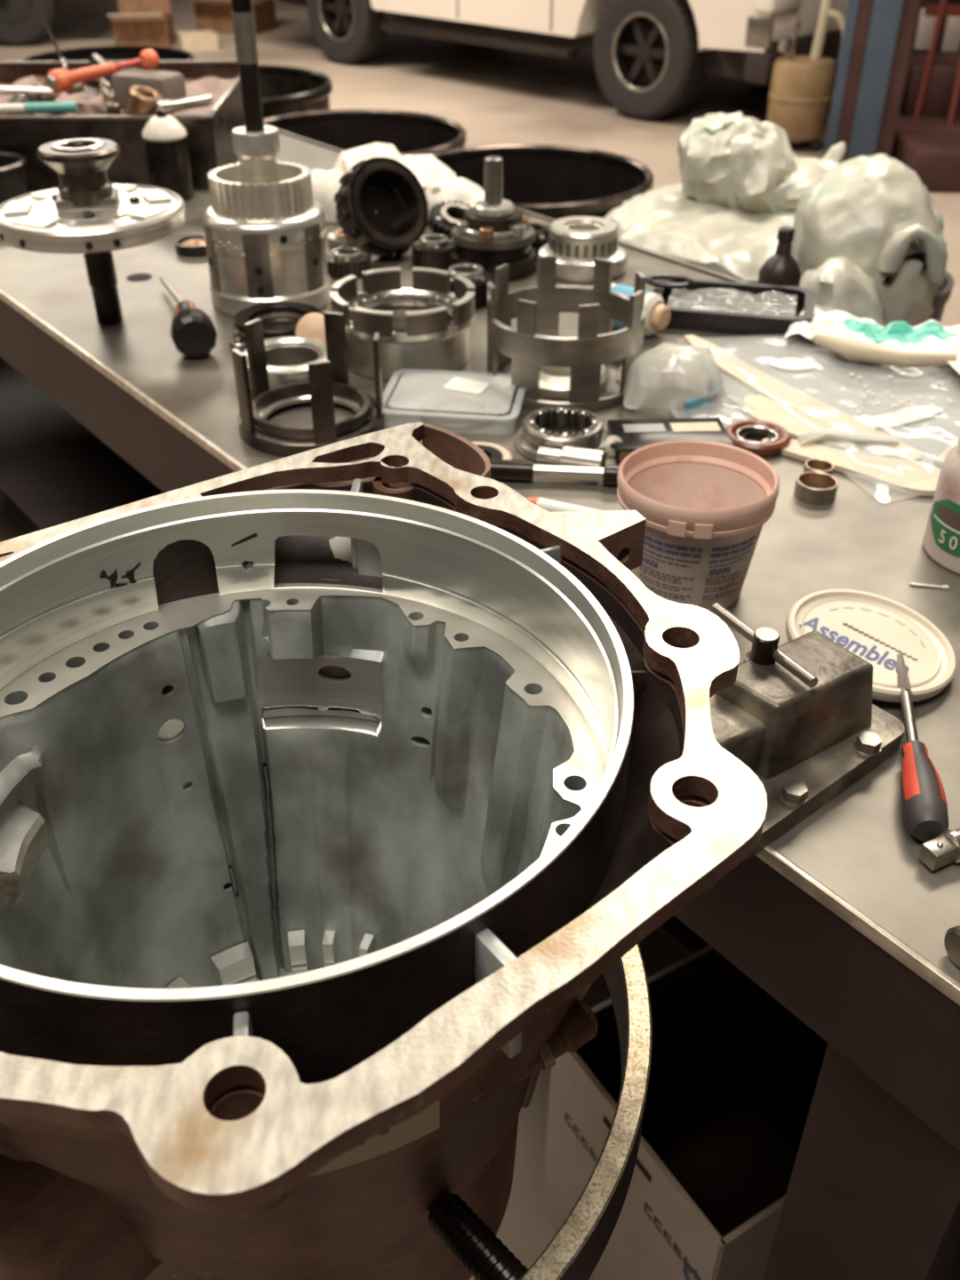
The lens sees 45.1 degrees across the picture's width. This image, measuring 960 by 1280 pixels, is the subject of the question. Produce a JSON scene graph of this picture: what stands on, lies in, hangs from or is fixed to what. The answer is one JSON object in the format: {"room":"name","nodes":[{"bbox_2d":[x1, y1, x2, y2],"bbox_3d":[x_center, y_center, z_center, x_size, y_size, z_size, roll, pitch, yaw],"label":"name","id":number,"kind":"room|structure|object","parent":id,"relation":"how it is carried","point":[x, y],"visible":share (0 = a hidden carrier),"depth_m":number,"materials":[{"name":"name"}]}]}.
{"room":"workspace","nodes":[
{"label":"workspace","id":0,"kind":"room"},
{"bbox_2d":[0,0,959,1279],"bbox_3d":[0.000,-3.278,7.471,40.000,0.100,34.000,0,35,0],"label":"floor","id":1,"kind":"structure","parent":0,"point":[498,96],"depth_m":8.02,"materials":[{"name":"concrete"}]},
{"bbox_2d":[0,0,57,47],"bbox_3d":[-5.598,-6.060,10.376,4.600,1.125,1.750,-2,35,-3],"label":"parked vehicle","id":2,"kind":"object","parent":1,"relation":"on","point":[21,24],"visible":0.98,"depth_m":10.01,"materials":[{"name":"rubber"}]},
{"bbox_2d":[21,45,194,61],"bbox_3d":[-1.290,-1.647,4.267,0.586,0.904,0.586,0,35,0],"label":"drum","id":3,"kind":"object","parent":1,"relation":"on","point":[118,52],"visible":0.13,"depth_m":4.21,"materials":[{"name":"black plastic"}]},
{"bbox_2d":[107,0,175,47],"bbox_3d":[-2.943,-5.402,10.047,0.458,0.425,0.667,-3,35,-5],"label":"cardboard box","id":4,"kind":"object","parent":1,"relation":"on","point":[138,22],"visible":0.91,"depth_m":10.02,"materials":[{"name":"brown cardboard"}]},
{"bbox_2d":[176,30,218,50],"bbox_3d":[-2.450,-5.204,10.029,0.308,0.120,0.258,-12,37,-16],"label":"cardboard box","id":5,"kind":"object","parent":1,"relation":"on","point":[197,40],"visible":0.91,"depth_m":9.94,"materials":[{"name":"beige cardboard"}]},
{"bbox_2d":[189,0,277,34],"bbox_3d":[-2.321,-5.932,10.778,0.608,0.455,0.717,10,36,14],"label":"cardboard box","id":6,"kind":"object","parent":1,"relation":"on","point":[215,15],"visible":0.71,"depth_m":10.75,"materials":[{"name":"brown cardboard"}]},
{"bbox_2d":[257,64,332,119],"bbox_3d":[-0.800,-1.383,3.890,0.667,0.904,0.667,0,35,0],"label":"drum","id":7,"kind":"object","parent":1,"relation":"on","point":[284,90],"visible":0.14,"depth_m":3.78,"materials":[{"name":"metal"}]},
{"bbox_2d":[263,109,466,157],"bbox_3d":[-0.350,-1.014,3.380,0.626,0.884,0.626,0,35,0],"label":"drum","id":8,"kind":"object","parent":1,"relation":"on","point":[410,132],"visible":0.24,"depth_m":3.37,"materials":[{"name":"black metal"}]},
{"bbox_2d":[0,124,959,1279],"bbox_3d":[-0.065,-0.051,1.885,0.879,1.021,4.050,-24,42,-31],"label":"bench","id":9,"kind":"object","parent":1,"relation":"on","point":[839,919],"depth_m":1.02,"materials":[{"name":"metal"}]},
{"bbox_2d":[0,152,28,204],"bbox_3d":[-0.875,-0.803,2.038,0.158,0.077,0.158,0,35,0],"label":"cup","id":10,"kind":"object","parent":9,"relation":"on","point":[13,184],"visible":0.82,"depth_m":2.01,"materials":[{"name":"plastic"}]},
{"bbox_2d":[0,357,164,529],"bbox_3d":[-0.492,-0.336,2.301,0.770,0.010,2.630,-24,42,-31],"label":"shelf","id":11,"kind":"object","parent":9,"relation":"attached to","point":[53,468],"depth_m":2.32,"materials":[{"name":"black metal"}]},
{"bbox_2d":[0,137,185,325],"bbox_3d":[-0.506,-0.530,1.517,0.241,0.228,0.241,0,35,0],"label":"disc","id":12,"kind":"object","parent":9,"relation":"on","point":[92,215],"visible":1,"depth_m":1.46,"materials":[{"name":"silver metal"}]},
{"bbox_2d":[0,60,244,190],"bbox_3d":[-0.910,-1.067,2.372,0.830,0.128,0.620,-1,35,-2],"label":"tray","id":13,"kind":"object","parent":9,"relation":"on","point":[208,139],"visible":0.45,"depth_m":2.15,"materials":[{"name":"metal"}]},
{"bbox_2d":[0,99,7,115],"bbox_3d":[-0.929,-1.018,2.215,0.051,0.027,0.052,-17,39,-23],"label":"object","id":14,"kind":"object","parent":13,"relation":"in","point":[1,100],"visible":0.2,"depth_m":2.21,"materials":[{"name":"metal"}]},
{"bbox_2d":[2,94,34,115],"bbox_3d":[-0.866,-0.995,2.168,0.054,0.051,0.045,-20,40,-26],"label":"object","id":15,"kind":"object","parent":13,"relation":"in","point":[18,99],"visible":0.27,"depth_m":2.15,"materials":[{"name":"metal"}]},
{"bbox_2d":[0,86,60,96],"bbox_3d":[-0.926,-1.068,2.242,0.214,0.029,0.022,-3,35,-5],"label":"bar","id":16,"kind":"object","parent":13,"relation":"on","point":[4,90],"visible":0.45,"depth_m":2.24,"materials":[{"name":"metal"}]},
{"bbox_2d":[0,101,77,113],"bbox_3d":[-0.815,-0.972,2.111,0.151,0.018,0.018,-4,35,-6],"label":"marker","id":17,"kind":"object","parent":13,"relation":"on","point":[36,108],"visible":1,"depth_m":2.11,"materials":[{"name":"teal plastic"}]},
{"bbox_2d":[24,93,55,103],"bbox_3d":[-0.867,-1.057,2.261,0.039,0.028,0.091,7,36,10],"label":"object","id":18,"kind":"object","parent":13,"relation":"in","point":[31,98],"visible":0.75,"depth_m":2.25,"materials":[{"name":"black metal"}]},
{"bbox_2d":[28,82,56,97],"bbox_3d":[-0.902,-1.131,2.386,0.065,0.042,0.065,16,38,21],"label":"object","id":19,"kind":"object","parent":13,"relation":"on","point":[44,84],"visible":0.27,"depth_m":2.36,"materials":[{"name":"grey metal"}]},
{"bbox_2d":[40,16,69,70],"bbox_3d":[-0.962,-1.349,2.614,0.014,0.094,0.154,-18,39,-24],"label":"probe","id":20,"kind":"object","parent":13,"relation":"on","point":[64,65],"visible":0.92,"depth_m":2.61,"materials":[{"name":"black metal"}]},
{"bbox_2d":[48,112,68,115],"bbox_3d":[-0.779,-0.967,2.143,0.039,0.024,0.033,12,37,17],"label":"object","id":21,"kind":"object","parent":13,"relation":"on","point":[50,114],"visible":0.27,"depth_m":2.13,"materials":[{"name":"metal"}]},
{"bbox_2d":[65,82,85,95],"bbox_3d":[-0.801,-1.093,2.286,0.037,0.028,0.091,-9,36,-13],"label":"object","id":22,"kind":"object","parent":13,"relation":"in","point":[80,87],"visible":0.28,"depth_m":2.25,"materials":[{"name":"grey metal"}]},
{"bbox_2d":[84,77,101,88],"bbox_3d":[-0.837,-1.203,2.476,0.049,0.036,0.050,-26,42,-32],"label":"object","id":23,"kind":"object","parent":13,"relation":"on","point":[96,83],"visible":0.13,"depth_m":2.47,"materials":[{"name":"metal"}]},
{"bbox_2d":[45,48,159,93],"bbox_3d":[-0.717,-1.082,2.196,0.213,0.067,0.049,-10,36,-14],"label":"bar","id":24,"kind":"object","parent":13,"relation":"on","point":[61,80],"visible":1,"depth_m":2.18,"materials":[{"name":"orange paint"}]},
{"bbox_2d":[100,81,114,99],"bbox_3d":[-0.759,-1.139,2.398,0.053,0.033,0.053,-9,36,-13],"label":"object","id":25,"kind":"object","parent":13,"relation":"on","point":[106,87],"visible":0.44,"depth_m":2.38,"materials":[{"name":"metal"}]},
{"bbox_2d":[104,102,121,115],"bbox_3d":[-0.680,-0.980,2.144,0.032,0.027,0.029,-20,40,-26],"label":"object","id":26,"kind":"object","parent":13,"relation":"on","point":[112,108],"visible":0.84,"depth_m":2.13,"materials":[{"name":"metal"}]},
{"bbox_2d":[89,53,187,111],"bbox_3d":[-0.710,-1.099,2.277,0.111,0.066,0.387,-26,43,-32],"label":"mallet","id":27,"kind":"object","parent":13,"relation":"on","point":[172,85],"visible":0.73,"depth_m":2.17,"materials":[{"name":"grey rubber"}]},
{"bbox_2d":[127,85,162,114],"bbox_3d":[-0.613,-0.983,2.116,0.068,0.056,0.059,13,37,18],"label":"bushing","id":28,"kind":"object","parent":13,"relation":"in","point":[142,100],"visible":0.88,"depth_m":2.10,"materials":[{"name":"brown metal"}]},
{"bbox_2d":[154,93,212,114],"bbox_3d":[-0.542,-0.981,2.120,0.106,0.028,0.025,-23,41,-29],"label":"bar","id":29,"kind":"object","parent":13,"relation":"on","point":[172,107],"visible":0.77,"depth_m":2.11,"materials":[{"name":"metal"}]},
{"bbox_2d":[142,108,194,201],"bbox_3d":[-0.560,-0.870,2.071,0.078,0.150,0.078,0,35,0],"label":"bottle","id":30,"kind":"object","parent":9,"relation":"on","point":[166,149],"visible":0.88,"depth_m":2.04,"materials":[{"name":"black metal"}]},
{"bbox_2d":[160,277,216,358],"bbox_3d":[-0.398,-0.459,1.565,0.057,0.057,0.303,-9,36,-13],"label":"screwdriver","id":31,"kind":"object","parent":9,"relation":"on","point":[193,332],"visible":1,"depth_m":1.45,"materials":[{"name":"black plastic"}]},
{"bbox_2d":[175,234,207,256],"bbox_3d":[-0.452,-0.630,1.842,0.066,0.019,0.066,0,35,0],"label":"lid","id":32,"kind":"object","parent":9,"relation":"on","point":[194,245],"visible":0.78,"depth_m":1.82,"materials":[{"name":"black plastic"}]},
{"bbox_2d":[232,328,236,338],"bbox_3d":[-0.312,-0.400,1.520,0.026,0.012,0.026,20,40,26],"label":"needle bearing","id":33,"kind":"object","parent":9,"relation":"on","point":[234,332],"visible":0.06,"depth_m":1.51,"materials":[{"name":"metal"}]},
{"bbox_2d":[229,337,246,351],"bbox_3d":[-0.310,-0.380,1.492,0.026,0.012,0.026,0,35,0],"label":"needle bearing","id":34,"kind":"object","parent":9,"relation":"on","point":[234,343],"visible":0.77,"depth_m":1.48,"materials":[{"name":"metal"}]},
{"bbox_2d":[202,0,331,316],"bbox_3d":[-0.297,-0.682,1.519,0.170,0.475,0.170,0,35,0],"label":"drum","id":35,"kind":"object","parent":9,"relation":"on","point":[265,231],"visible":0.98,"depth_m":1.54,"materials":[{"name":"metal"}]},
{"bbox_2d":[233,301,322,349],"bbox_3d":[-0.262,-0.406,1.510,0.114,0.034,0.114,0,35,0],"label":"ring","id":36,"kind":"object","parent":9,"relation":"on","point":[280,318],"visible":0.34,"depth_m":1.53,"materials":[{"name":"metal"}]},
{"bbox_2d":[241,336,327,390],"bbox_3d":[-0.232,-0.335,1.407,0.116,0.034,0.116,0,35,0],"label":"bearing sleeve","id":37,"kind":"object","parent":9,"relation":"on","point":[296,352],"visible":0.42,"depth_m":1.43,"materials":[{"name":"metal"}]},
{"bbox_2d":[232,311,383,456],"bbox_3d":[-0.189,-0.283,1.272,0.162,0.105,0.162,-11,36,-15],"label":"cage","id":38,"kind":"object","parent":9,"relation":"on","point":[328,385],"visible":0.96,"depth_m":1.26,"materials":[{"name":"metal"}]},
{"bbox_2d":[295,312,325,342],"bbox_3d":[-0.197,-0.388,1.469,0.051,0.064,0.083,16,38,22],"label":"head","id":39,"kind":"object","parent":9,"relation":"on","point":[312,324],"visible":0.56,"depth_m":1.43},
{"bbox_2d":[327,229,355,249],"bbox_3d":[-0.215,-0.648,1.866,0.064,0.022,0.064,24,42,31],"label":"gear","id":40,"kind":"object","parent":9,"relation":"on","point":[335,239],"visible":0.48,"depth_m":1.85,"materials":[{"name":"metal"}]},
{"bbox_2d":[327,247,372,279],"bbox_3d":[-0.200,-0.572,1.748,0.072,0.032,0.072,-3,35,-5],"label":"gear","id":41,"kind":"object","parent":9,"relation":"on","point":[342,262],"visible":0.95,"depth_m":1.73,"materials":[{"name":"metal"}]},
{"bbox_2d":[334,156,428,259],"bbox_3d":[-0.151,-0.669,1.790,0.149,0.145,0.109,-28,43,-33],"label":"gear","id":42,"kind":"object","parent":9,"relation":"on","point":[387,187],"visible":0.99,"depth_m":1.79,"materials":[{"name":"metal"}]},
{"bbox_2d":[311,142,484,223],"bbox_3d":[-0.121,-0.800,2.007,0.384,0.106,0.212,5,35,7],"label":"wrapping","id":43,"kind":"object","parent":9,"relation":"on","point":[439,183],"visible":0.38,"depth_m":1.97,"materials":[{"name":"plastic"}]},
{"bbox_2d":[329,267,474,381],"bbox_3d":[-0.095,-0.397,1.450,0.178,0.087,0.178,0,35,0],"label":"drum","id":44,"kind":"object","parent":9,"relation":"on","point":[422,327],"visible":0.94,"depth_m":1.41,"materials":[{"name":"metal"}]},
{"bbox_2d":[411,233,455,270],"bbox_3d":[-0.070,-0.599,1.778,0.070,0.040,0.070,-7,36,-9],"label":"gear","id":45,"kind":"object","parent":9,"relation":"on","point":[433,251],"visible":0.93,"depth_m":1.76,"materials":[{"name":"metal"}]},
{"bbox_2d":[428,200,472,239],"bbox_3d":[-0.038,-0.679,1.877,0.090,0.050,0.091,-17,39,-23],"label":"gear","id":46,"kind":"object","parent":9,"relation":"on","point":[444,217],"visible":0.56,"depth_m":1.86,"materials":[{"name":"black metal"}]},
{"bbox_2d":[419,377,499,430],"bbox_3d":[-0.030,-0.274,1.328,0.160,0.025,0.128,5,35,7],"label":"print","id":47,"kind":"object","parent":9,"relation":"on","point":[427,410],"visible":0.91,"depth_m":1.33,"materials":[{"name":"paper"}]},
{"bbox_2d":[447,263,494,309],"bbox_3d":[-0.020,-0.503,1.637,0.080,0.046,0.080,25,42,31],"label":"gear","id":48,"kind":"object","parent":9,"relation":"on","point":[474,273],"visible":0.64,"depth_m":1.62,"materials":[{"name":"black metal"}]},
{"bbox_2d":[472,441,511,459],"bbox_3d":[-0.002,-0.194,1.229,0.072,0.007,0.072,0,35,0],"label":"seal","id":49,"kind":"object","parent":9,"relation":"on","point":[496,452],"visible":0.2,"depth_m":1.24,"materials":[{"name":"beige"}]},
{"bbox_2d":[449,155,536,282],"bbox_3d":[0.020,-0.634,1.723,0.132,0.162,0.132,0,35,0],"label":"gear","id":50,"kind":"object","parent":9,"relation":"on","point":[492,234],"visible":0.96,"depth_m":1.70,"materials":[{"name":"metal"}]},
{"bbox_2d":[529,222,549,255],"bbox_3d":[0.085,-0.633,1.827,0.080,0.040,0.080,-14,37,-19],"label":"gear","id":51,"kind":"object","parent":9,"relation":"on","point":[541,229],"visible":0.24,"depth_m":1.80,"materials":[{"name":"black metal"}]},
{"bbox_2d":[515,406,608,464],"bbox_3d":[0.090,-0.224,1.253,0.102,0.030,0.102,0,35,0],"label":"bearing","id":52,"kind":"object","parent":9,"relation":"on","point":[586,429],"visible":0.84,"depth_m":1.24,"materials":[{"name":"metal"}]},
{"bbox_2d":[527,497,602,511],"bbox_3d":[0.081,-0.126,1.125,0.079,0.015,0.015,14,38,20],"label":"marker","id":53,"kind":"object","parent":9,"relation":"on","point":[551,506],"visible":0.36,"depth_m":1.12,"materials":[{"name":"white plastic"}]},
{"bbox_2d":[486,255,646,411],"bbox_3d":[0.101,-0.366,1.373,0.186,0.125,0.186,-7,36,-10],"label":"cage","id":54,"kind":"object","parent":9,"relation":"on","point":[535,349],"visible":0.97,"depth_m":1.33,"materials":[{"name":"grey metal"}]},
{"bbox_2d":[536,445,606,467],"bbox_3d":[0.095,-0.190,1.207,0.070,0.025,0.025,10,36,15],"label":"socket","id":55,"kind":"object","parent":9,"relation":"on","point":[568,455],"visible":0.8,"depth_m":1.20,"materials":[{"name":"metal"}]},
{"bbox_2d":[536,216,628,282],"bbox_3d":[0.156,-0.595,1.750,0.138,0.066,0.138,0,35,0],"label":"hub","id":56,"kind":"object","parent":9,"relation":"on","point":[576,242],"visible":0.93,"depth_m":1.71,"materials":[{"name":"metal"}]},
{"bbox_2d":[603,435,623,455],"bbox_3d":[0.143,-0.207,1.233,0.022,0.022,0.007,12,37,16],"label":"washer","id":57,"kind":"object","parent":9,"relation":"on","point":[612,439],"visible":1,"depth_m":1.23,"materials":[{"name":"metal"}]},
{"bbox_2d":[592,282,671,335],"bbox_3d":[0.198,-0.439,1.534,0.113,0.057,0.057,26,42,32],"label":"roll","id":58,"kind":"object","parent":9,"relation":"on","point":[658,315],"visible":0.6,"depth_m":1.50,"materials":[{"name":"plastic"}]},
{"bbox_2d":[607,417,734,463],"bbox_3d":[0.205,-0.217,1.252,0.125,0.019,0.075,-2,35,-2],"label":"carton","id":59,"kind":"object","parent":9,"relation":"on","point":[635,434],"visible":0.66,"depth_m":1.25,"materials":[{"name":"black cardboard"}]},
{"bbox_2d":[616,343,726,415],"bbox_3d":[0.242,-0.303,1.334,0.170,0.064,0.116,22,40,28],"label":"bag","id":60,"kind":"object","parent":9,"relation":"on","point":[670,379],"visible":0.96,"depth_m":1.32,"materials":[{"name":"plastic"}]},
{"bbox_2d":[682,398,714,415],"bbox_3d":[0.262,-0.282,1.341,0.025,0.019,0.087,18,39,23],"label":"print","id":61,"kind":"object","parent":60,"relation":"on","point":[691,406],"depth_m":1.32},
{"bbox_2d":[616,440,779,612],"bbox_3d":[0.182,-0.093,0.994,0.134,0.112,0.135,0,35,0],"label":"tub","id":62,"kind":"object","parent":9,"relation":"on","point":[706,506],"visible":0.8,"depth_m":0.97,"materials":[{"name":"plastic"}]},
{"bbox_2d":[639,547,755,599],"bbox_3d":[0.182,-0.070,0.994,0.112,0.036,0.084,0,35,0],"label":"print","id":63,"kind":"object","parent":62,"relation":"attached to","point":[669,574],"depth_m":0.96},
{"bbox_2d":[642,524,763,575],"bbox_3d":[0.182,-0.088,0.980,0.117,0.028,0.088,0,35,0],"label":"print","id":64,"kind":"object","parent":62,"relation":"on","point":[663,553],"depth_m":0.95,"materials":[{"name":"blue"}]},
{"bbox_2d":[646,273,815,337],"bbox_3d":[0.338,-0.461,1.584,0.232,0.038,0.138,8,36,11],"label":"tray","id":65,"kind":"object","parent":9,"relation":"on","point":[696,305],"visible":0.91,"depth_m":1.61,"materials":[{"name":"plastic"}]},
{"bbox_2d":[725,419,791,457],"bbox_3d":[0.302,-0.221,1.262,0.072,0.014,0.072,0,35,0],"label":"seal","id":66,"kind":"object","parent":9,"relation":"on","point":[739,432],"visible":0.96,"depth_m":1.26,"materials":[{"name":"rubber"}]},
{"bbox_2d":[757,225,801,287],"bbox_3d":[0.432,-0.542,1.653,0.060,0.092,0.060,0,35,0],"label":"bottle","id":67,"kind":"object","parent":9,"relation":"on","point":[781,268],"visible":0.79,"depth_m":1.64,"materials":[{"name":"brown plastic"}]},
{"bbox_2d":[709,602,904,861],"bbox_3d":[0.198,0.043,0.812,0.192,0.099,0.138,-26,42,-32],"label":"block","id":68,"kind":"object","parent":9,"relation":"on","point":[800,713],"visible":0.79,"depth_m":0.79,"materials":[{"name":"metal"}]},
{"bbox_2d":[793,471,838,504],"bbox_3d":[0.338,-0.153,1.163,0.041,0.017,0.041,0,35,0],"label":"bushing","id":69,"kind":"object","parent":9,"relation":"on","point":[828,484],"visible":1,"depth_m":1.16,"materials":[{"name":"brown metal"}]},
{"bbox_2d":[803,458,834,475],"bbox_3d":[0.352,-0.177,1.201,0.030,0.012,0.030,0,35,0],"label":"bushing","id":70,"kind":"object","parent":9,"relation":"on","point":[827,467],"visible":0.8,"depth_m":1.21,"materials":[{"name":"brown metal"}]},
{"bbox_2d":[683,334,959,495],"bbox_3d":[0.467,-0.284,1.351,0.353,0.014,0.472,-5,35,-8],"label":"bag","id":71,"kind":"object","parent":9,"relation":"on","point":[799,385],"visible":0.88,"depth_m":1.34,"materials":[{"name":"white plastic"}]},
{"bbox_2d":[796,427,899,445],"bbox_3d":[0.397,-0.220,1.251,0.106,0.010,0.030,0,35,0],"label":"film twist","id":72,"kind":"object","parent":71,"relation":"on","point":[821,434],"visible":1,"depth_m":1.25,"materials":[{"name":"white plastic"}]},
{"bbox_2d":[784,307,959,374],"bbox_3d":[0.519,-0.381,1.456,0.255,0.026,0.195,15,38,20],"label":"bag","id":73,"kind":"object","parent":71,"relation":"on","point":[899,344],"visible":0.98,"depth_m":1.46,"materials":[{"name":"white plastic"}]},
{"bbox_2d":[785,589,956,702],"bbox_3d":[0.312,0.003,0.926,0.134,0.031,0.134,11,36,15],"label":"lid","id":74,"kind":"object","parent":9,"relation":"on","point":[876,628],"visible":0.88,"depth_m":0.93,"materials":[{"name":"beige plastic"}]},
{"bbox_2d":[830,607,925,647],"bbox_3d":[0.323,-0.012,0.942,0.070,0.001,0.046,5,38,-4],"label":"print","id":75,"kind":"object","parent":74,"relation":"on","point":[913,632],"depth_m":0.95},
{"bbox_2d":[896,652,949,841],"bbox_3d":[0.311,0.070,0.834,0.028,0.028,0.196,6,35,8],"label":"screwdriver","id":76,"kind":"object","parent":9,"relation":"on","point":[924,805],"visible":1,"depth_m":0.78,"materials":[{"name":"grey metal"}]},
{"bbox_2d":[909,582,948,590],"bbox_3d":[0.398,-0.048,1.025,0.033,0.005,0.005,7,36,9],"label":"pin","id":77,"kind":"object","parent":9,"relation":"on","point":[945,587],"visible":1,"depth_m":1.02,"materials":[{"name":"metal"}]},
{"bbox_2d":[918,827,959,871],"bbox_3d":[0.350,0.121,0.768,0.141,0.021,0.021,-17,38,-22],"label":"extension","id":78,"kind":"object","parent":9,"relation":"on","point":[943,850],"visible":1,"depth_m":0.74,"materials":[{"name":"grey metal"}]},
{"bbox_2d":[922,434,959,575],"bbox_3d":[0.468,-0.130,1.038,0.111,0.123,0.110,0,35,0],"label":"jar","id":79,"kind":"object","parent":9,"relation":"on","point":[941,537],"visible":1,"depth_m":1.03,"materials":[{"name":"plastic"}]},
{"bbox_2d":[944,925,959,967],"bbox_3d":[0.327,0.171,0.693,0.101,0.026,0.026,-13,37,-18],"label":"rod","id":80,"kind":"object","parent":9,"relation":"on","point":[952,936],"visible":1,"depth_m":0.68,"materials":[{"name":"metal"}]},
{"bbox_2d":[427,944,651,1279],"bbox_3d":[-0.152,0.612,0.957,0.500,1.000,0.500,0,35,0],"label":"metal band","id":81,"kind":"object","parent":1,"relation":"on","point":[574,1252],"visible":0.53,"depth_m":0.60,"materials":[{"name":"paint"}]},
{"bbox_2d":[0,422,767,1279],"bbox_3d":[-0.105,0.200,0.695,0.552,0.425,0.457,-23,41,-29],"label":"case","id":82,"kind":"object","parent":81,"relation":"on","point":[333,804],"visible":1,"depth_m":0.69,"materials":[{"name":"metal"}]},
{"bbox_2d":[432,144,653,219],"bbox_3d":[0.110,-0.756,3.011,0.606,0.884,0.606,0,35,0],"label":"tub","id":83,"kind":"object","parent":1,"relation":"on","point":[554,181],"visible":0.23,"depth_m":2.99,"materials":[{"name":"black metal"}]},
{"bbox_2d":[277,0,847,120],"bbox_3d":[0.465,-5.182,8.494,1.900,1.854,5.320,-29,44,-35],"label":"vehicle","id":84,"kind":"object","parent":1,"relation":"on","point":[651,58],"visible":0.94,"depth_m":7.47,"materials":[{"name":"white paint"}]},
{"bbox_2d":[542,944,828,1279],"bbox_3d":[0.317,0.638,1.441,0.367,0.402,0.298,-19,39,-25],"label":"carton","id":85,"kind":"object","parent":1,"relation":"on","point":[729,1097],"visible":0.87,"depth_m":1.52,"materials":[{"name":"beige cardboard"}]},
{"bbox_2d":[682,1264,700,1279],"bbox_3d":[0.226,0.677,1.221,0.001,0.034,0.034,-19,39,-25],"label":"print","id":86,"kind":"object","parent":85,"relation":"attached to","point":[685,1267],"depth_m":1.22},
{"bbox_2d":[766,0,845,151],"bbox_3d":[1.870,-3.535,6.485,0.365,1.452,0.365,-26,43,-32],"label":"drum","id":87,"kind":"object","parent":1,"relation":"on","point":[801,92],"visible":0.79,"depth_m":6.60,"materials":[{"name":"yellow paint"}]},
{"bbox_2d":[805,0,919,161],"bbox_3d":[2.030,-3.667,5.673,0.480,2.600,0.420,11,36,15],"label":"lift column","id":88,"kind":"structure","parent":1,"relation":"on","point":[877,38],"depth_m":6.04,"materials":[{"name":"blue metal"}]},
{"bbox_2d":[889,0,959,192],"bbox_3d":[3.666,-3.507,6.050,2.750,1.905,1.545,2,35,3],"label":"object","id":89,"kind":"object","parent":1,"relation":"on","point":[926,140],"visible":0.79,"depth_m":6.51,"materials":[{"name":"red paint"}]},
{"bbox_2d":[929,271,954,322],"bbox_3d":[0.705,-0.309,2.372,0.311,0.885,0.311,16,38,21],"label":"trash bin","id":90,"kind":"object","parent":1,"relation":"on","point":[939,302],"visible":0.07,"depth_m":2.05,"materials":[{"name":"black plastic"}]},
{"bbox_2d":[791,153,947,327],"bbox_3d":[0.693,-0.643,2.079,0.290,0.406,0.423,7,36,9],"label":"plastic bag","id":91,"kind":"object","parent":90,"relation":"on","point":[868,242],"visible":0.73,"depth_m":1.96,"materials":[{"name":"white plastic"}]},
{"bbox_3d":[0.620,-0.575,2.771,0.566,0.864,0.566,0,35,0],"label":"drum","id":92,"kind":"object","parent":1,"relation":"on","visible":0},
{"bbox_2d":[603,112,845,283],"bbox_3d":[0.555,-0.917,2.442,0.581,0.353,0.594,0,35,0],"label":"crumpled plastic bag","id":93,"kind":"object","parent":92,"relation":"on","point":[742,179],"visible":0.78,"depth_m":2.33,"materials":[{"name":"white plastic"}]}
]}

